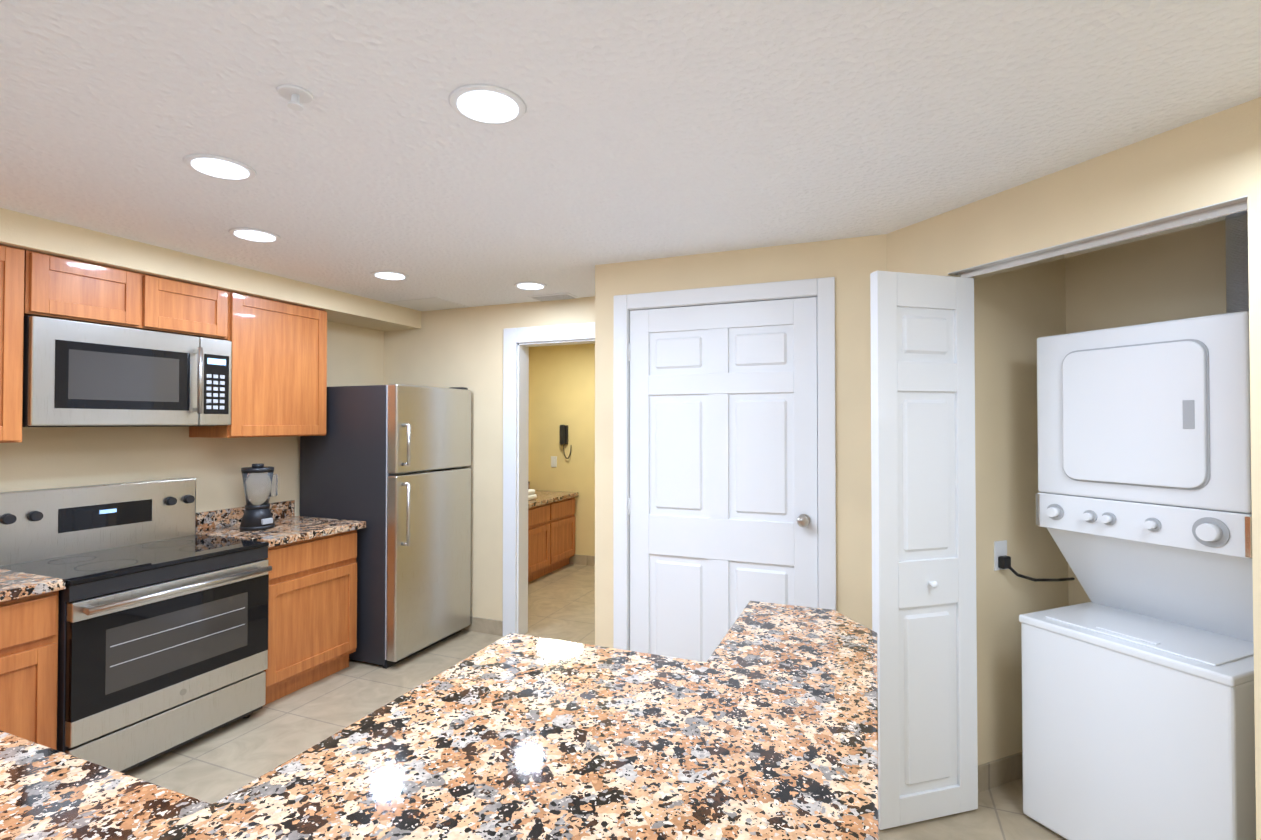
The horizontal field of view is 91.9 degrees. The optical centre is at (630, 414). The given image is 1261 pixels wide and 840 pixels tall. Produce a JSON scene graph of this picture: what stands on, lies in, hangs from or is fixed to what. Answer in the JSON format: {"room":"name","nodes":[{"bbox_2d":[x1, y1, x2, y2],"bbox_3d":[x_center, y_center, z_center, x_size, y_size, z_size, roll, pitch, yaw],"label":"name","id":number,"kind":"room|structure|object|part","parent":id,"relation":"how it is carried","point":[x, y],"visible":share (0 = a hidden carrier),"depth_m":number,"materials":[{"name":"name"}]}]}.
{"room":"kitchen","nodes":[
{"label":"kitchen","id":0,"kind":"room"},
{"bbox_2d":[0,208,420,330],"bbox_3d":[-2.827,-0.747,1.911,0.360,0.130,5.860,0,-1,22],"label":"soffit","id":1,"kind":"structure","parent":0,"point":[19,230],"depth_m":3.02,"materials":[{"name":"beige paint"}]},
{"bbox_2d":[0,321,528,515],"bbox_3d":[-2.638,0.363,3.006,0.120,2.320,8.300,0,-1,22],"label":"wall","id":2,"kind":"structure","parent":0,"point":[36,458],"depth_m":3.32,"materials":[{"name":"beige paint"}]},
{"bbox_2d":[0,245,24,442],"bbox_3d":[-2.753,-0.285,2.124,0.327,0.782,0.861,0,-1,22],"label":"upper cabinet","id":3,"kind":"object","parent":2,"relation":"attached to","point":[12,265],"visible":1,"depth_m":2.42,"materials":[{"name":"brown wood"}]},
{"bbox_2d":[24,250,227,339],"bbox_3d":[-2.436,-0.536,2.915,0.327,0.257,0.830,0,-1,22],"label":"upper cabinet","id":4,"kind":"object","parent":2,"relation":"attached to","point":[56,287],"visible":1,"depth_m":2.77,"materials":[{"name":"brown wood"}]},
{"bbox_2d":[22,315,231,426],"bbox_3d":[-2.400,-0.171,2.896,0.402,0.454,0.824,0,-1,22],"label":"over-the-range microwave","id":5,"kind":"object","parent":4,"relation":"attached to","point":[79,374],"visible":1,"depth_m":2.74,"materials":[{"name":"grey metal"}]},
{"bbox_2d":[189,291,326,437],"bbox_3d":[-2.163,-0.265,3.590,0.327,0.782,0.625,0,-1,22],"label":"upper cabinet","id":6,"kind":"object","parent":2,"relation":"attached to","point":[279,372],"visible":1,"depth_m":3.49,"materials":[{"name":"brown wood"}]},
{"bbox_2d":[384,296,594,620],"bbox_3d":[-0.886,0.381,4.338,2.135,2.320,0.120,0,-1,22],"label":"wall","id":7,"kind":"structure","parent":0,"point":[456,347],"depth_m":4.34,"materials":[{"name":"beige paint"}]},
{"bbox_2d":[461,616,502,635],"bbox_3d":[-1.392,1.493,4.455,1.093,0.100,0.011,0,-1,22],"label":"baseboard","id":8,"kind":"structure","parent":7,"relation":"attached to","point":[482,625],"depth_m":4.30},
{"bbox_2d":[503,322,594,635],"bbox_3d":[-0.421,0.466,4.141,0.955,2.145,0.145,0,-1,22],"label":"trim","id":9,"kind":"structure","parent":7,"relation":"attached to","point":[518,343],"depth_m":4.23,"materials":[{"name":"white wood"}]},
{"bbox_2d":[529,343,594,555],"bbox_3d":[0.108,0.407,6.223,2.570,2.320,0.120,0,-1,22],"label":"wall","id":10,"kind":"structure","parent":0,"point":[561,384],"depth_m":6.48,"materials":[{"name":"yellow paint"}]},
{"bbox_2d":[551,456,556,466],"bbox_3d":[-0.821,0.501,6.526,0.070,0.116,0.008,0,-1,22],"label":"switch plate","id":11,"kind":"object","parent":10,"relation":"attached to","point":[553,461],"visible":1,"depth_m":6.52,"materials":[{"name":"white plastic"}]},
{"bbox_2d":[560,425,571,458],"bbox_3d":[-0.689,0.284,6.442,0.139,0.359,0.069,0,-1,22],"label":"phone","id":12,"kind":"object","parent":10,"relation":"attached to","point":[563,435],"visible":0.96,"depth_m":6.42,"materials":[{"name":"black plastic"}]},
{"bbox_2d":[569,554,594,565],"bbox_3d":[0.037,1.516,6.165,2.469,0.100,0.011,0,-1,22],"label":"baseboard","id":13,"kind":"structure","parent":10,"relation":"attached to","point":[576,559],"depth_m":6.38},
{"bbox_2d":[124,564,1066,839],"bbox_3d":[-0.171,1.535,1.996,5.440,0.050,8.300,0,-1,22],"label":"floor","id":14,"kind":"structure","parent":0,"point":[222,762],"depth_m":2.98,"materials":[{"name":"tile"}]},
{"bbox_2d":[0,591,58,749],"bbox_3d":[-2.596,1.089,2.133,0.595,0.845,0.690,0,-1,22],"label":"base cabinet","id":15,"kind":"object","parent":14,"relation":"on","point":[28,662],"visible":0.56,"depth_m":2.26,"materials":[{"name":"brown wood"}]},
{"bbox_2d":[0,478,271,772],"bbox_3d":[-2.258,0.928,2.824,0.696,1.185,0.828,0,-1,22],"label":"range","id":16,"kind":"object","parent":14,"relation":"on","point":[162,627],"visible":0.94,"depth_m":2.70,"materials":[{"name":"grey metal"}]},
{"bbox_2d":[263,530,356,705],"bbox_3d":[-2.038,1.108,3.518,0.595,0.845,0.615,0,-1,22],"label":"base cabinet","id":17,"kind":"object","parent":14,"relation":"on","point":[312,620],"visible":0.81,"depth_m":3.39,"materials":[{"name":"brown wood"}]},
{"bbox_2d":[300,384,470,668],"bbox_3d":[-1.613,0.671,4.134,0.856,1.735,0.735,0,-1,22],"label":"fridge","id":18,"kind":"object","parent":14,"relation":"on","point":[386,463],"visible":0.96,"depth_m":3.82,"materials":[{"name":"grey metal"}]},
{"bbox_2d":[528,481,577,582],"bbox_3d":[-1.029,1.139,6.010,0.607,0.850,1.075,0,-1,22],"label":"bathroom vanity","id":19,"kind":"object","parent":14,"relation":"on","point":[551,537],"depth_m":5.94,"materials":[{"name":"brown wood"}]},
{"bbox_2d":[528,489,536,499],"bbox_3d":[-1.050,0.713,5.742,0.240,0.176,0.270,0,-1,22],"label":"towels","id":20,"kind":"object","parent":19,"relation":"on","point":[531,495],"visible":0.17,"depth_m":5.75,"materials":[{"name":"white fabric"}]},
{"bbox_3d":[-1.029,0.780,6.015,0.607,0.133,1.075,0,-1,22],"label":"granite vanity top","id":21,"kind":"part","parent":19,"relation":"part of","materials":[{"name":"beige stone"}]},
{"bbox_2d":[1019,311,1255,839],"bbox_3d":[1.848,0.604,2.131,0.566,1.815,0.627,0,-1,-23],"label":"dryer","id":22,"kind":"object","parent":14,"relation":"on","point":[1138,719],"visible":0.98,"depth_m":2.01,"materials":[{"name":"white metal"}]},
{"bbox_2d":[1225,215,1248,312],"bbox_3d":[2.081,-0.557,2.066,0.092,0.501,0.092,0,-1,22],"label":"vent duct","id":23,"kind":"object","parent":22,"relation":"attached to","point":[1237,278],"visible":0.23,"depth_m":2.05,"materials":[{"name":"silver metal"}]},
{"bbox_3d":[-1.681,1.074,1.010,1.900,0.845,0.620,0,-1,22],"label":"base cabinet","id":24,"kind":"object","parent":14,"relation":"on","visible":0},
{"bbox_2d":[0,569,65,601],"bbox_3d":[-2.584,0.596,2.130,0.630,0.139,0.701,0,-1,22],"label":"countertop","id":25,"kind":"structure","parent":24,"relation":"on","point":[14,585],"depth_m":2.29,"materials":[{"name":"multicoloured stone"}]},
{"bbox_2d":[195,500,365,547],"bbox_3d":[-2.020,0.615,3.533,0.626,0.139,0.646,0,-1,22],"label":"countertop","id":26,"kind":"structure","parent":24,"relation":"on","point":[289,528],"depth_m":3.48,"materials":[{"name":"multicoloured stone"}]},
{"bbox_2d":[240,464,277,530],"bbox_3d":[-2.112,0.461,3.478,0.173,0.365,0.200,0,-1,22],"label":"blender","id":27,"kind":"object","parent":26,"relation":"on","point":[260,483],"visible":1,"depth_m":3.41,"materials":[{"name":"black plastic"}]},
{"bbox_2d":[0,731,699,839],"bbox_3d":[-1.507,0.580,0.947,3.511,0.139,0.690,0,-1,22],"label":"countertop","id":28,"kind":"structure","parent":24,"relation":"on","point":[328,791],"depth_m":0.95,"materials":[{"name":"multicoloured stone"}]},
{"bbox_2d":[325,601,878,839],"bbox_3d":[0.058,0.637,1.441,0.977,0.039,1.400,0,-1,22],"label":"countertop","id":29,"kind":"structure","parent":24,"relation":"on","point":[760,722],"depth_m":1.20,"materials":[{"name":"multicoloured stone"}]},
{"bbox_2d":[0,0,1260,306],"bbox_3d":[-0.171,-0.835,2.028,5.440,0.050,8.300,0,-1,22],"label":"ceiling","id":30,"kind":"structure","parent":0,"point":[638,130],"depth_m":1.67,"materials":[{"name":"white paint"}]},
{"bbox_2d":[183,154,256,179],"bbox_3d":[-1.339,-0.806,1.992,0.200,0.008,0.200,0,-1,22],"label":"recessed light","id":31,"kind":"object","parent":30,"relation":"in","point":[217,166],"visible":1,"depth_m":1.97,"materials":[{"name":"white"}]},
{"bbox_2d":[228,227,280,241],"bbox_3d":[-1.666,-0.796,2.706,0.200,0.008,0.200,0,-1,22],"label":"recessed light","id":32,"kind":"object","parent":30,"relation":"in","point":[254,234],"visible":0.92,"depth_m":2.69,"materials":[{"name":"white"}]},
{"bbox_2d":[277,84,313,110],"bbox_3d":[-0.850,-0.798,1.547,0.084,0.036,0.084,0,-1,22],"label":"sprinkler","id":33,"kind":"object","parent":30,"relation":"attached to","point":[295,95],"visible":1,"depth_m":1.54,"materials":[{"name":"white metal"}]},
{"bbox_2d":[371,271,408,279],"bbox_3d":[-1.358,-0.786,3.444,0.200,0.008,0.200,0,-1,22],"label":"recessed light","id":34,"kind":"object","parent":30,"relation":"in","point":[391,275],"visible":0.96,"depth_m":3.42,"materials":[{"name":"white"}]},
{"bbox_2d":[386,297,468,310],"bbox_3d":[-1.422,-0.776,4.289,0.430,0.006,0.360,0,-1,22],"label":"ceiling access panel","id":35,"kind":"object","parent":30,"relation":"attached to","point":[428,304],"visible":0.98,"depth_m":4.27,"materials":[{"name":"white paint"}]},
{"bbox_2d":[449,84,526,124],"bbox_3d":[-0.375,-0.811,1.603,0.200,0.008,0.200,0,-1,22],"label":"recessed light","id":36,"kind":"object","parent":30,"relation":"in","point":[487,104],"visible":1,"depth_m":1.58,"materials":[{"name":"white"}]},
{"bbox_2d":[514,282,546,289],"bbox_3d":[-0.607,-0.783,3.702,0.200,0.008,0.200,0,-1,22],"label":"recessed light","id":37,"kind":"object","parent":30,"relation":"in","point":[530,285],"visible":0.96,"depth_m":3.68,"materials":[{"name":"white"}]},
{"bbox_2d":[528,292,578,301],"bbox_3d":[-0.508,-0.778,4.029,0.300,0.009,0.160,0,-1,22],"label":"ceiling vent","id":38,"kind":"object","parent":30,"relation":"in","point":[552,297],"visible":1,"depth_m":4.01,"materials":[{"name":"white metal"}]},
{"bbox_2d":[595,234,886,647],"bbox_3d":[0.574,0.363,2.973,1.595,2.320,0.120,0,-1,22],"label":"wall","id":39,"kind":"structure","parent":0,"point":[850,265],"depth_m":2.78,"materials":[{"name":"beige paint"}]},
{"bbox_2d":[628,297,817,661],"bbox_3d":[0.417,0.484,2.958,0.940,2.054,0.107,0,-1,22],"label":"door","id":40,"kind":"structure","parent":39,"relation":"in","point":[723,506],"depth_m":2.98,"materials":[{"name":"white wood"}]},
{"bbox_2d":[613,277,835,650],"bbox_3d":[0.444,0.450,3.015,1.094,2.147,0.138,0,-1,22],"label":"door frame","id":41,"kind":"structure","parent":39,"relation":"attached to","point":[822,290],"depth_m":2.94,"materials":[{"name":"white wood"}]},
{"bbox_2d":[887,97,1260,839],"bbox_3d":[1.656,0.346,1.688,1.711,2.320,1.796,0,-1,22],"label":"wall","id":42,"kind":"structure","parent":0,"point":[1209,161],"depth_m":1.81,"materials":[{"name":"beige paint"}]},
{"bbox_2d":[870,270,977,829],"bbox_3d":[1.113,0.487,2.308,0.370,2.030,0.328,0,-1,22],"label":"bifold door","id":43,"kind":"structure","parent":42,"relation":"in","point":[924,614],"depth_m":2.27,"materials":[{"name":"white wood"}]},
{"bbox_2d":[974,220,1225,764],"bbox_3d":[1.877,0.352,2.176,0.730,2.320,1.135,0,-1,-23],"label":"wall","id":44,"kind":"structure","parent":0,"point":[1181,274],"depth_m":2.54,"materials":[{"name":"beige paint"}]},
{"bbox_2d":[978,752,1022,792],"bbox_3d":[1.915,1.465,2.347,1.093,0.100,0.653,0,-1,22],"label":"baseboard","id":45,"kind":"structure","parent":44,"relation":"attached to","point":[999,772],"depth_m":2.50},
{"bbox_2d":[994,540,1074,580],"bbox_3d":[1.708,0.618,2.571,0.345,0.191,0.286,0,-1,22],"label":"cord","id":46,"kind":"object","parent":44,"relation":"attached to","point":[1002,560],"visible":1,"depth_m":2.51,"materials":[{"name":"black plastic"}]},
{"bbox_2d":[948,196,1247,279],"bbox_3d":[1.486,-0.551,2.022,0.120,0.029,0.895,0,-1,-23],"label":"door track","id":47,"kind":"structure","parent":44,"relation":"attached to","point":[1221,211],"depth_m":1.89,"materials":[{"name":"white metal"}]}
]}

